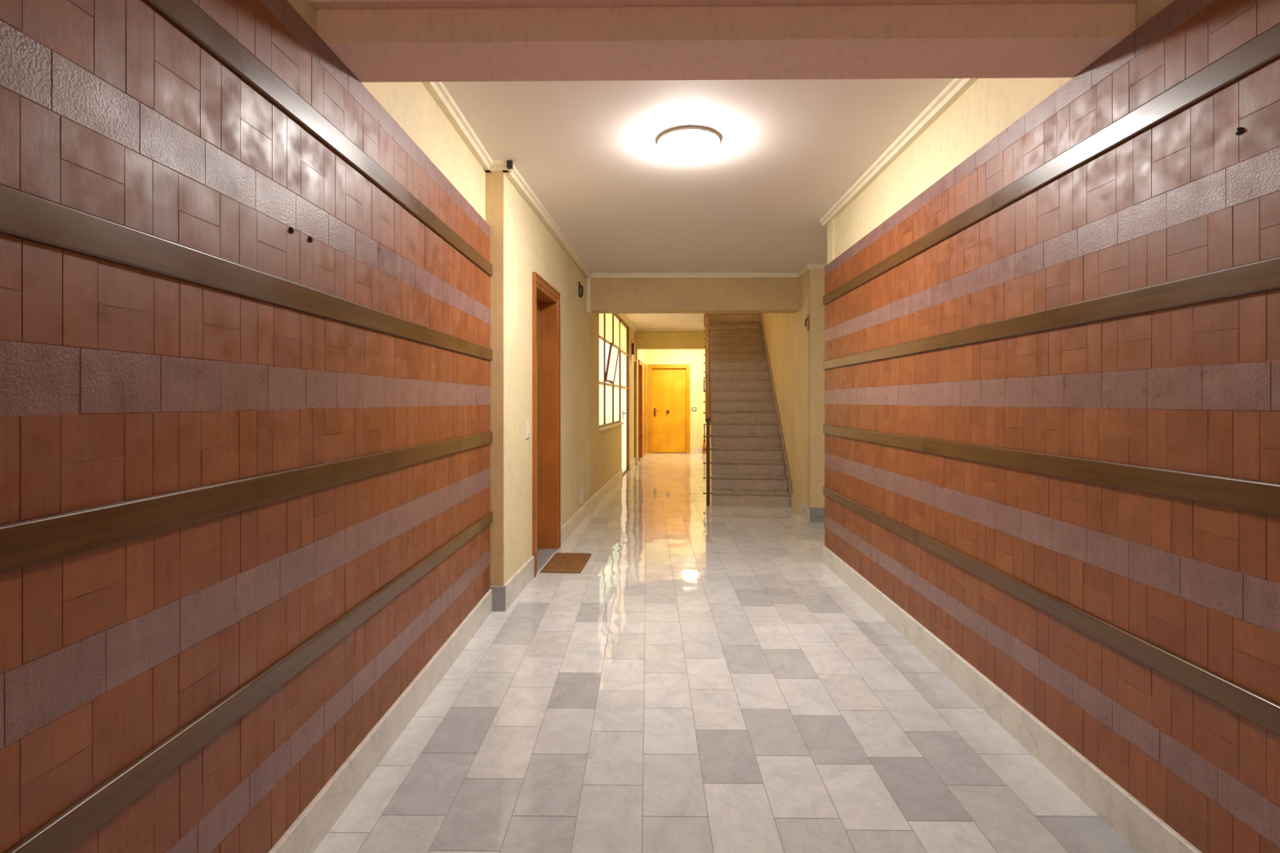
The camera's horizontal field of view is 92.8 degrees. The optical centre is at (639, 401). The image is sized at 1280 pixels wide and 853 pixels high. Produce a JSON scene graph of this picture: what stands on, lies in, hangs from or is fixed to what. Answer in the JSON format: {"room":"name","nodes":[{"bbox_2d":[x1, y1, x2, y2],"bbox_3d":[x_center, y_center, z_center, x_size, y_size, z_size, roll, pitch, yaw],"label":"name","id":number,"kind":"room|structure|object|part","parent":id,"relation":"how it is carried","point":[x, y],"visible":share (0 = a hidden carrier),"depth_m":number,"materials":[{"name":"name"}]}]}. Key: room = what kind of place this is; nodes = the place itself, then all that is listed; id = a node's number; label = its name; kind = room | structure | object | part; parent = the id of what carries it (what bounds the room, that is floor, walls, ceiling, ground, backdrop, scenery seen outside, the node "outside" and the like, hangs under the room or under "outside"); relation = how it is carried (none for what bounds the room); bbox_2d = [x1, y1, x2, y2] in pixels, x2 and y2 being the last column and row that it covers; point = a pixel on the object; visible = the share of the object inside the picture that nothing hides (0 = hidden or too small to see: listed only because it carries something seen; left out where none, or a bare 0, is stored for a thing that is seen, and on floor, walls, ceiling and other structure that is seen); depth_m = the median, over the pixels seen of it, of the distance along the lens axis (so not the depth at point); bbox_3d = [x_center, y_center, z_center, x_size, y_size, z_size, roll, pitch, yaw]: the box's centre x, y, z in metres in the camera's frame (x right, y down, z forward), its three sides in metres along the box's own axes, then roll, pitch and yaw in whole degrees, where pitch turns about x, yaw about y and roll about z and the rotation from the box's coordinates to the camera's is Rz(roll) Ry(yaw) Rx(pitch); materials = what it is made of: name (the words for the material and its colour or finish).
{"room":"apartment building hallway","nodes":[
{"label":"apartment building hallway","id":0,"kind":"room"},
{"bbox_2d":[0,0,490,852],"bbox_3d":[-1.101,-0.250,0.071,0.251,3.100,7.435,0,0,1],"label":"wall","id":1,"kind":"structure","parent":0,"point":[118,382],"depth_m":1.38,"materials":[{"name":"tile"}]},
{"bbox_2d":[0,431,492,574],"bbox_3d":[-0.970,0.223,0.199,0.016,0.073,7.174,0,0,1],"label":"wooden rail","id":2,"kind":"object","parent":1,"relation":"attached to","point":[28,543],"visible":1,"depth_m":1.25,"materials":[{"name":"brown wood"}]},
{"bbox_2d":[0,182,492,360],"bbox_3d":[-0.970,-0.291,0.199,0.016,0.072,7.174,0,0,1],"label":"wooden rail","id":3,"kind":"object","parent":1,"relation":"attached to","point":[24,215],"visible":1,"depth_m":1.25,"materials":[{"name":"brown wood"}]},
{"bbox_2d":[3,511,492,852],"bbox_3d":[-0.970,0.719,0.199,0.016,0.067,7.174,0,0,1],"label":"wooden rail","id":4,"kind":"object","parent":1,"relation":"attached to","point":[61,833],"visible":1,"depth_m":1.32,"materials":[{"name":"brown wood"}]},
{"bbox_2d":[288,226,295,233],"bbox_3d":[-0.952,-0.469,1.670,0.009,0.018,0.018,0,0,1],"label":"plug","id":5,"kind":"object","parent":1,"relation":"attached to","point":[291,229],"visible":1,"depth_m":1.67,"materials":[{"name":"black metal"}]},
{"bbox_2d":[307,235,313,242],"bbox_3d":[-0.951,-0.469,1.763,0.009,0.018,0.018,0,0,1],"label":"plug","id":6,"kind":"object","parent":1,"relation":"attached to","point":[310,238],"visible":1,"depth_m":1.76,"materials":[{"name":"black metal"}]},
{"bbox_2d":[143,0,492,275],"bbox_3d":[-0.970,-0.815,0.199,0.016,0.074,7.174,0,0,1],"label":"wooden rail","id":7,"kind":"object","parent":1,"relation":"attached to","point":[186,15],"visible":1,"depth_m":1.65,"materials":[{"name":"brown wood"}]},
{"bbox_2d":[268,589,492,852],"bbox_3d":[-0.974,1.232,0.199,0.026,0.137,7.173,0,0,1],"label":"baseboard","id":8,"kind":"structure","parent":1,"relation":"attached to","point":[308,831],"depth_m":2.14,"materials":[{"name":"stone"}]},
{"bbox_2d":[422,81,492,172],"bbox_3d":[-0.944,-1.452,2.935,0.057,0.055,1.706,0,0,1],"label":"trim","id":9,"kind":"structure","parent":1,"relation":"attached to","point":[437,90],"depth_m":3.13,"materials":[{"name":"beige paint"}]},
{"bbox_2d":[506,160,512,168],"bbox_3d":[-0.799,-1.453,3.740,0.033,0.046,0.030,0,0,1],"label":"clip","id":10,"kind":"object","parent":1,"relation":"attached to","point":[509,162],"visible":1,"depth_m":3.73,"materials":[{"name":"black metal"}]},
{"bbox_2d":[485,172,504,585],"bbox_3d":[-1.013,-0.200,3.902,0.330,3.000,0.222,0,0,1],"label":"wall","id":11,"kind":"structure","parent":0,"point":[495,181],"depth_m":3.79,"materials":[{"name":"paint"}]},
{"bbox_2d":[489,585,506,611],"bbox_3d":[-0.888,1.222,3.780,0.108,0.155,0.018,0,0,1],"label":"baseboard","id":12,"kind":"structure","parent":11,"relation":"attached to","point":[499,592],"depth_m":3.77,"materials":[{"name":"grey stone"}]},
{"bbox_2d":[484,160,511,172],"bbox_3d":[-0.877,-1.452,3.763,0.165,0.055,0.057,0,0,1],"label":"trim","id":13,"kind":"structure","parent":11,"relation":"attached to","point":[497,166],"depth_m":3.75,"materials":[{"name":"beige paint"}]},
{"bbox_2d":[502,164,592,277],"bbox_3d":[-0.700,-1.452,5.405,0.057,0.055,3.312,0,0,4],"label":"trim","id":14,"kind":"structure","parent":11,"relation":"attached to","point":[515,177],"depth_m":4.72,"materials":[{"name":"beige paint"}]},
{"bbox_2d":[504,173,589,583],"bbox_3d":[-0.845,-0.200,5.518,0.240,3.000,3.406,0,0,4],"label":"wall","id":15,"kind":"structure","parent":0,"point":[530,246],"depth_m":4.43,"materials":[{"name":"beige paint"}]},
{"bbox_2d":[503,555,533,609],"bbox_3d":[-0.816,1.222,4.150,0.016,0.155,0.721,0,0,4],"label":"baseboard","id":16,"kind":"structure","parent":15,"relation":"attached to","point":[515,585],"depth_m":4.11,"materials":[{"name":"stone"}]},
{"bbox_2d":[525,420,529,438],"bbox_3d":[-0.801,0.200,4.370,0.015,0.125,0.078,0,0,4],"label":"light switch","id":17,"kind":"object","parent":15,"relation":"attached to","point":[527,422],"visible":1,"depth_m":4.34,"materials":[{"name":"white plastic"}]},
{"bbox_2d":[532,271,560,577],"bbox_3d":[-0.844,0.170,4.976,0.211,2.260,0.922,0,0,4],"label":"door","id":18,"kind":"structure","parent":15,"relation":"attached to","point":[546,300],"depth_m":5.34,"materials":[{"name":"orange wood"}]},
{"bbox_2d":[560,498,590,546],"bbox_3d":[-0.657,1.225,6.321,0.016,0.150,1.778,0,0,4],"label":"baseboard","id":19,"kind":"structure","parent":15,"relation":"attached to","point":[575,521],"depth_m":6.15,"materials":[{"name":"stone"}]},
{"bbox_2d":[578,281,583,297],"bbox_3d":[-0.628,-1.190,6.507,0.047,0.170,0.070,0,0,4],"label":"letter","id":20,"kind":"object","parent":15,"relation":"attached to","point":[580,285],"visible":1,"depth_m":6.50,"materials":[{"name":"black metal"}]},
{"bbox_3d":[-0.646,-1.198,6.508,0.012,0.155,0.070,0,0,4],"label":"plate","id":21,"kind":"part","parent":20,"relation":"part of","materials":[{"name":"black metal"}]},
{"bbox_2d":[580,486,583,503],"bbox_3d":[-0.633,1.025,6.668,0.014,0.170,0.140,0,0,4],"label":"plate","id":22,"kind":"object","parent":15,"relation":"attached to","point":[582,487],"visible":1,"depth_m":6.65,"materials":[{"name":"white plastic"}]},
{"bbox_2d":[586,277,592,313],"bbox_3d":[-0.587,-1.230,7.082,0.045,0.400,0.150,0,0,4],"label":"duct","id":23,"kind":"object","parent":15,"relation":"attached to","point":[588,279],"visible":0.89,"depth_m":7.01,"materials":[{"name":"beige paint"}]},
{"bbox_2d":[589,313,645,497],"bbox_3d":[-0.325,-0.200,11.263,0.200,3.000,8.126,0,0,5],"label":"wall","id":24,"kind":"structure","parent":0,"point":[605,446],"depth_m":8.12,"materials":[{"name":"paint"}]},
{"bbox_2d":[589,469,622,511],"bbox_3d":[-0.448,1.225,8.766,0.016,0.150,3.130,0,0,5],"label":"baseboard","id":25,"kind":"structure","parent":24,"relation":"attached to","point":[606,488],"depth_m":8.37,"materials":[{"name":"stone"}]},
{"bbox_2d":[598,313,623,431],"bbox_3d":[-0.419,-0.507,9.126,0.148,1.785,2.448,0,0,5],"label":"window","id":26,"kind":"structure","parent":24,"relation":"attached to","point":[609,323],"depth_m":8.99,"materials":[{"name":"white glass"}]},
{"bbox_3d":[-0.464,-1.130,9.140,0.005,0.490,2.384,0,0,5],"label":"pane","id":27,"kind":"part","parent":26,"relation":"part of","materials":[{"name":"glass"}]},
{"bbox_3d":[-0.464,-0.560,9.140,0.005,0.590,2.384,0,0,5],"label":"pane","id":28,"kind":"part","parent":26,"relation":"part of","materials":[{"name":"glass"}]},
{"bbox_3d":[-0.464,0.045,9.140,0.005,0.560,2.384,0,0,5],"label":"pane","id":29,"kind":"part","parent":26,"relation":"part of","materials":[{"name":"glass"}]},
{"bbox_3d":[-0.418,0.367,9.126,0.050,0.035,2.448,0,0,5],"label":"sill","id":30,"kind":"part","parent":26,"relation":"part of","materials":[{"name":"beige stone"}]},
{"bbox_3d":[-0.411,-0.559,9.044,0.006,0.510,0.783,9,1,5],"label":"sash pane","id":31,"kind":"part","parent":26,"relation":"part of","materials":[{"name":"glass"}]},
{"bbox_3d":[-0.411,-0.559,9.044,0.030,0.560,0.843,9,1,5],"label":"sash","id":32,"kind":"part","parent":26,"relation":"part of","materials":[{"name":"white glass"}]},
{"bbox_2d":[619,319,628,475],"bbox_3d":[-0.268,-0.050,10.914,0.158,2.700,1.185,0,0,5],"label":"door","id":33,"kind":"structure","parent":24,"relation":"attached to","point":[624,328],"depth_m":11.02,"materials":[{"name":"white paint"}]},
{"bbox_3d":[-0.300,-1.125,10.908,0.006,0.470,1.104,0,0,5],"label":"pane","id":34,"kind":"part","parent":33,"relation":"part of","materials":[{"name":"yellow glass"}]},
{"bbox_3d":[-0.300,-0.560,10.908,0.006,0.580,1.104,0,0,5],"label":"pane","id":35,"kind":"part","parent":33,"relation":"part of","materials":[{"name":"glass"}]},
{"bbox_3d":[-0.300,0.520,10.908,0.006,1.500,1.104,0,0,5],"label":"pane","id":36,"kind":"part","parent":33,"relation":"part of","materials":[{"name":"glass"}]},
{"bbox_2d":[629,457,635,470],"bbox_3d":[-0.148,1.225,12.007,0.016,0.150,0.993,0,0,5],"label":"baseboard","id":37,"kind":"structure","parent":24,"relation":"attached to","point":[632,463],"depth_m":11.88,"materials":[{"name":"stone"}]},
{"bbox_2d":[631,342,635,361],"bbox_3d":[-0.129,-0.963,11.950,0.065,0.365,0.110,0,0,5],"label":"wall box","id":38,"kind":"object","parent":24,"relation":"attached to","point":[633,344],"visible":1,"depth_m":11.90,"materials":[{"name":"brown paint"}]},
{"bbox_2d":[634,361,635,457],"bbox_3d":[-0.111,0.045,12.432,0.022,2.210,0.022,0,0,1],"label":"downpipe","id":39,"kind":"object","parent":24,"relation":"attached to","point":[634,362],"visible":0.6,"depth_m":12.42,"materials":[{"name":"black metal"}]},
{"bbox_2d":[638,360,642,461],"bbox_3d":[-0.051,0.195,13.706,0.156,2.210,0.862,0,0,5],"label":"door","id":40,"kind":"structure","parent":24,"relation":"attached to","point":[640,362],"depth_m":14.05,"materials":[{"name":"orange wood"}]},
{"bbox_2d":[643,363,646,455],"bbox_3d":[0.070,0.195,14.904,0.136,2.210,0.662,0,0,5],"label":"door","id":41,"kind":"structure","parent":24,"relation":"attached to","point":[644,364],"depth_m":14.57,"materials":[{"name":"brown wood"}]},
{"bbox_2d":[634,331,638,463],"bbox_3d":[-0.099,-0.090,12.602,0.120,2.780,0.280,0,0,1],"label":"wall","id":42,"kind":"structure","parent":0,"point":[635,333],"depth_m":12.46,"materials":[{"name":"yellow paint"}]},
{"bbox_2d":[617,313,636,332],"bbox_3d":[-0.322,-1.450,9.957,0.052,0.060,5.027,0,0,5],"label":"trim","id":43,"kind":"structure","parent":42,"relation":"attached to","point":[623,316],"depth_m":11.01,"materials":[{"name":"beige paint"}]},
{"bbox_2d":[645,349,706,453],"bbox_3d":[1.492,-0.200,15.383,3.400,3.000,0.200,0,0,1],"label":"wall","id":44,"kind":"structure","parent":0,"point":[695,358],"depth_m":15.28,"materials":[{"name":"yellow paint"}]},
{"bbox_2d":[648,364,689,453],"bbox_3d":[0.729,0.185,15.334,1.055,2.230,0.136,0,0,1],"label":"door","id":45,"kind":"structure","parent":44,"relation":"in","point":[668,384],"depth_m":15.35,"materials":[{"name":"orange wood"}]},
{"bbox_2d":[689,447,702,453],"bbox_3d":[2.224,1.230,15.265,1.935,0.140,0.016,0,0,1],"label":"baseboard","id":46,"kind":"structure","parent":44,"relation":"attached to","point":[691,450],"depth_m":15.27,"materials":[{"name":"stone"}]},
{"bbox_2d":[703,377,705,391],"bbox_3d":[1.706,-0.440,15.270,0.230,0.340,0.020,0,0,1],"label":"picture frame","id":47,"kind":"object","parent":44,"relation":"attached to","point":[704,377],"visible":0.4,"depth_m":15.26,"materials":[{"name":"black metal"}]},
{"bbox_2d":[442,78,953,328],"bbox_3d":[1.010,-1.580,8.768,4.400,0.200,13.440,0,0,1],"label":"ceiling","id":48,"kind":"structure","parent":0,"point":[788,150],"depth_m":3.72,"materials":[{"name":"paint"}]},
{"bbox_2d":[636,330,705,349],"bbox_3d":[1.009,-1.282,12.588,2.296,0.395,0.240,0,0,1],"label":"beam","id":49,"kind":"structure","parent":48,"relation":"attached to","point":[677,340],"depth_m":12.47,"materials":[{"name":"yellow paint"}]},
{"bbox_2d":[657,126,719,159],"bbox_3d":[0.275,-1.439,3.447,0.356,0.082,0.356,0,0,1],"label":"ceiling lamp","id":50,"kind":"object","parent":48,"relation":"attached to","point":[686,143],"visible":1,"depth_m":3.36,"materials":[{"name":"white plastic"}]},
{"bbox_2d":[591,277,799,313],"bbox_3d":[0.625,-1.268,7.178,2.650,0.423,0.270,0,0,1],"label":"beam","id":51,"kind":"structure","parent":48,"relation":"attached to","point":[608,295],"depth_m":7.04,"materials":[{"name":"paint"}]},
{"bbox_2d":[310,0,1137,82],"bbox_3d":[0.250,-1.394,1.933,2.463,0.612,0.261,0,0,1],"label":"beam","id":52,"kind":"structure","parent":48,"relation":"attached to","point":[378,41],"depth_m":1.85,"materials":[{"name":"paint"}]},
{"bbox_2d":[704,313,744,314],"bbox_3d":[2.096,-3.000,13.730,1.617,2.800,0.200,0,0,6],"label":"wall","id":53,"kind":"structure","parent":0,"point":[704,313],"depth_m":13.65,"materials":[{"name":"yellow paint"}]},
{"bbox_2d":[313,453,1138,852],"bbox_3d":[0.728,1.360,6.245,4.500,0.120,20.555,0,0,1],"label":"floor","id":54,"kind":"structure","parent":0,"point":[704,682],"depth_m":2.45,"materials":[{"name":"tile"}]},
{"bbox_2d":[540,552,591,573],"bbox_3d":[-0.584,1.291,4.901,0.310,0.016,0.570,0,0,4],"label":"doormat","id":55,"kind":"object","parent":54,"relation":"on","point":[561,562],"visible":1,"depth_m":4.85,"materials":[{"name":"brown fabric"}]},
{"bbox_2d":[702,425,706,453],"bbox_3d":[1.605,0.950,15.181,0.120,0.700,0.120,0,0,1],"label":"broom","id":56,"kind":"object","parent":54,"relation":"on","point":[704,443],"visible":0.94,"depth_m":15.16,"materials":[{"name":"brown wood"}]},
{"bbox_3d":[1.605,0.805,15.181,0.048,0.410,0.048,0,0,1],"label":"handle","id":57,"kind":"part","parent":56,"relation":"part of","materials":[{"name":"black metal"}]},
{"bbox_2d":[709,313,791,506],"bbox_3d":[1.603,-0.252,9.697,0.987,3.104,4.320,0,0,6],"label":"staircase","id":58,"kind":"structure","parent":54,"relation":"on","point":[748,464],"depth_m":9.02,"materials":[{"name":"stone"}]},
{"bbox_2d":[702,313,711,505],"bbox_3d":[1.073,-0.708,9.790,0.110,4.017,4.406,0,0,6],"label":"stair railing","id":59,"kind":"object","parent":58,"relation":"attached to","point":[708,402],"visible":0.87,"depth_m":7.91,"materials":[{"name":"black metal"}]},
{"bbox_3d":[0.853,0.752,7.633,0.068,1.095,0.068,0,0,6],"label":"newel post","id":60,"kind":"part","parent":59,"relation":"part of","materials":[{"name":"black metal"}]},
{"bbox_3d":[1.082,-1.233,9.802,0.070,2.967,4.380,0,0,6],"label":"handrail","id":61,"kind":"part","parent":59,"relation":"part of","materials":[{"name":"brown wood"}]},
{"bbox_3d":[2.084,-0.252,9.636,0.017,3.104,4.300,0,0,6],"label":"stair skirting","id":62,"kind":"part","parent":58,"relation":"part of","materials":[{"name":"stone"}]},
{"bbox_2d":[704,313,759,317],"bbox_3d":[1.882,-1.692,12.747,1.077,0.015,1.800,0,0,6],"label":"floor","id":63,"kind":"structure","parent":0,"point":[744,313],"depth_m":11.85,"materials":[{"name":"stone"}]},
{"bbox_2d":[760,268,824,513],"bbox_3d":[2.425,-1.600,11.138,0.722,5.800,9.172,0,0,3],"label":"wall","id":64,"kind":"structure","parent":0,"point":[785,334],"depth_m":6.94,"materials":[{"name":"paint"}]},
{"bbox_2d":[635,328,705,331],"bbox_3d":[1.002,-1.460,12.434,2.306,0.040,0.032,0,0,1],"label":"trim","id":65,"kind":"structure","parent":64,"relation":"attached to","point":[637,330],"depth_m":12.43,"materials":[{"name":"beige paint"}]},
{"bbox_2d":[591,272,800,278],"bbox_3d":[0.621,-1.455,7.026,2.448,0.050,0.037,0,0,1],"label":"trim","id":66,"kind":"structure","parent":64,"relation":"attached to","point":[595,275],"depth_m":7.01,"materials":[{"name":"beige paint"}]},
{"bbox_2d":[791,494,809,522],"bbox_3d":[1.852,1.225,7.055,0.014,0.150,0.984,0,0,2],"label":"baseboard","id":67,"kind":"structure","parent":64,"relation":"attached to","point":[804,510],"depth_m":6.84,"materials":[{"name":"stone"}]},
{"bbox_2d":[804,314,808,330],"bbox_3d":[1.806,-0.855,6.608,0.038,0.170,0.060,0,0,1],"label":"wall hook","id":68,"kind":"object","parent":64,"relation":"attached to","point":[806,320],"visible":1,"depth_m":6.59,"materials":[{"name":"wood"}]},
{"bbox_3d":[1.819,-0.855,6.608,0.012,0.170,0.060,0,0,1],"label":"plate","id":69,"kind":"part","parent":68,"relation":"part of","materials":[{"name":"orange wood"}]},
{"bbox_2d":[807,269,809,507],"bbox_3d":[1.832,-0.142,6.613,0.015,2.575,0.050,0,0,1],"label":"trim","id":70,"kind":"structure","parent":64,"relation":"attached to","point":[808,270],"depth_m":6.60,"materials":[{"name":"paint"}]},
{"bbox_2d":[798,263,826,277],"bbox_3d":[2.148,-1.455,6.784,0.673,0.050,0.480,0,0,1],"label":"trim","id":71,"kind":"structure","parent":64,"relation":"attached to","point":[804,270],"depth_m":6.58,"materials":[{"name":"beige paint"}]},
{"bbox_2d":[808,507,824,522],"bbox_3d":[2.155,1.222,6.566,0.655,0.155,0.016,0,0,1],"label":"baseboard","id":72,"kind":"structure","parent":64,"relation":"attached to","point":[816,514],"depth_m":6.56,"materials":[{"name":"grey stone"}]},
{"bbox_2d":[826,219,834,264],"bbox_3d":[2.085,-0.200,4.834,1.152,3.000,0.150,0,0,1],"label":"wall","id":73,"kind":"structure","parent":0,"point":[830,226],"depth_m":4.82,"materials":[{"name":"beige paint"}]},
{"bbox_2d":[824,0,1279,852],"bbox_3d":[1.560,-0.250,0.618,0.251,3.100,8.595,0,0,1],"label":"wall","id":74,"kind":"structure","parent":0,"point":[1195,388],"depth_m":1.95,"materials":[{"name":"tile"}]},
{"bbox_2d":[819,78,977,226],"bbox_3d":[1.476,-1.452,3.509,0.057,0.055,2.915,0,0,1],"label":"trim","id":75,"kind":"structure","parent":74,"relation":"attached to","point":[956,87],"depth_m":3.37,"materials":[{"name":"beige paint"}]},
{"bbox_2d":[822,545,1201,852],"bbox_3d":[1.437,1.232,0.750,0.026,0.137,8.335,0,0,1],"label":"baseboard","id":76,"kind":"structure","parent":74,"relation":"attached to","point":[1145,832],"depth_m":2.22,"materials":[{"name":"stone"}]},
{"bbox_2d":[822,22,1279,305],"bbox_3d":[1.433,-0.815,0.750,0.016,0.074,8.335,0,0,1],"label":"wooden rail","id":77,"kind":"object","parent":74,"relation":"attached to","point":[1263,49],"visible":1,"depth_m":1.86,"materials":[{"name":"brown wood"}]},
{"bbox_2d":[822,424,1279,516],"bbox_3d":[1.433,0.223,0.750,0.016,0.073,8.335,0,0,1],"label":"wooden rail","id":78,"kind":"object","parent":74,"relation":"attached to","point":[1251,495],"visible":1,"depth_m":1.86,"materials":[{"name":"brown wood"}]},
{"bbox_2d":[822,256,1279,369],"bbox_3d":[1.433,-0.291,0.750,0.016,0.072,8.335,0,0,1],"label":"wooden rail","id":79,"kind":"object","parent":74,"relation":"attached to","point":[1264,275],"visible":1,"depth_m":1.86,"materials":[{"name":"brown wood"}]},
{"bbox_2d":[822,486,1279,736],"bbox_3d":[1.433,0.719,0.750,0.016,0.067,8.335,0,0,1],"label":"wooden rail","id":80,"kind":"object","parent":74,"relation":"attached to","point":[1254,707],"visible":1,"depth_m":1.86,"materials":[{"name":"brown wood"}]},
{"bbox_2d":[1234,127,1243,135],"bbox_3d":[1.442,-0.652,1.470,0.009,0.018,0.018,0,0,1],"label":"plug","id":81,"kind":"object","parent":74,"relation":"attached to","point":[1237,131],"visible":1,"depth_m":1.47,"materials":[{"name":"black metal"}]}
]}

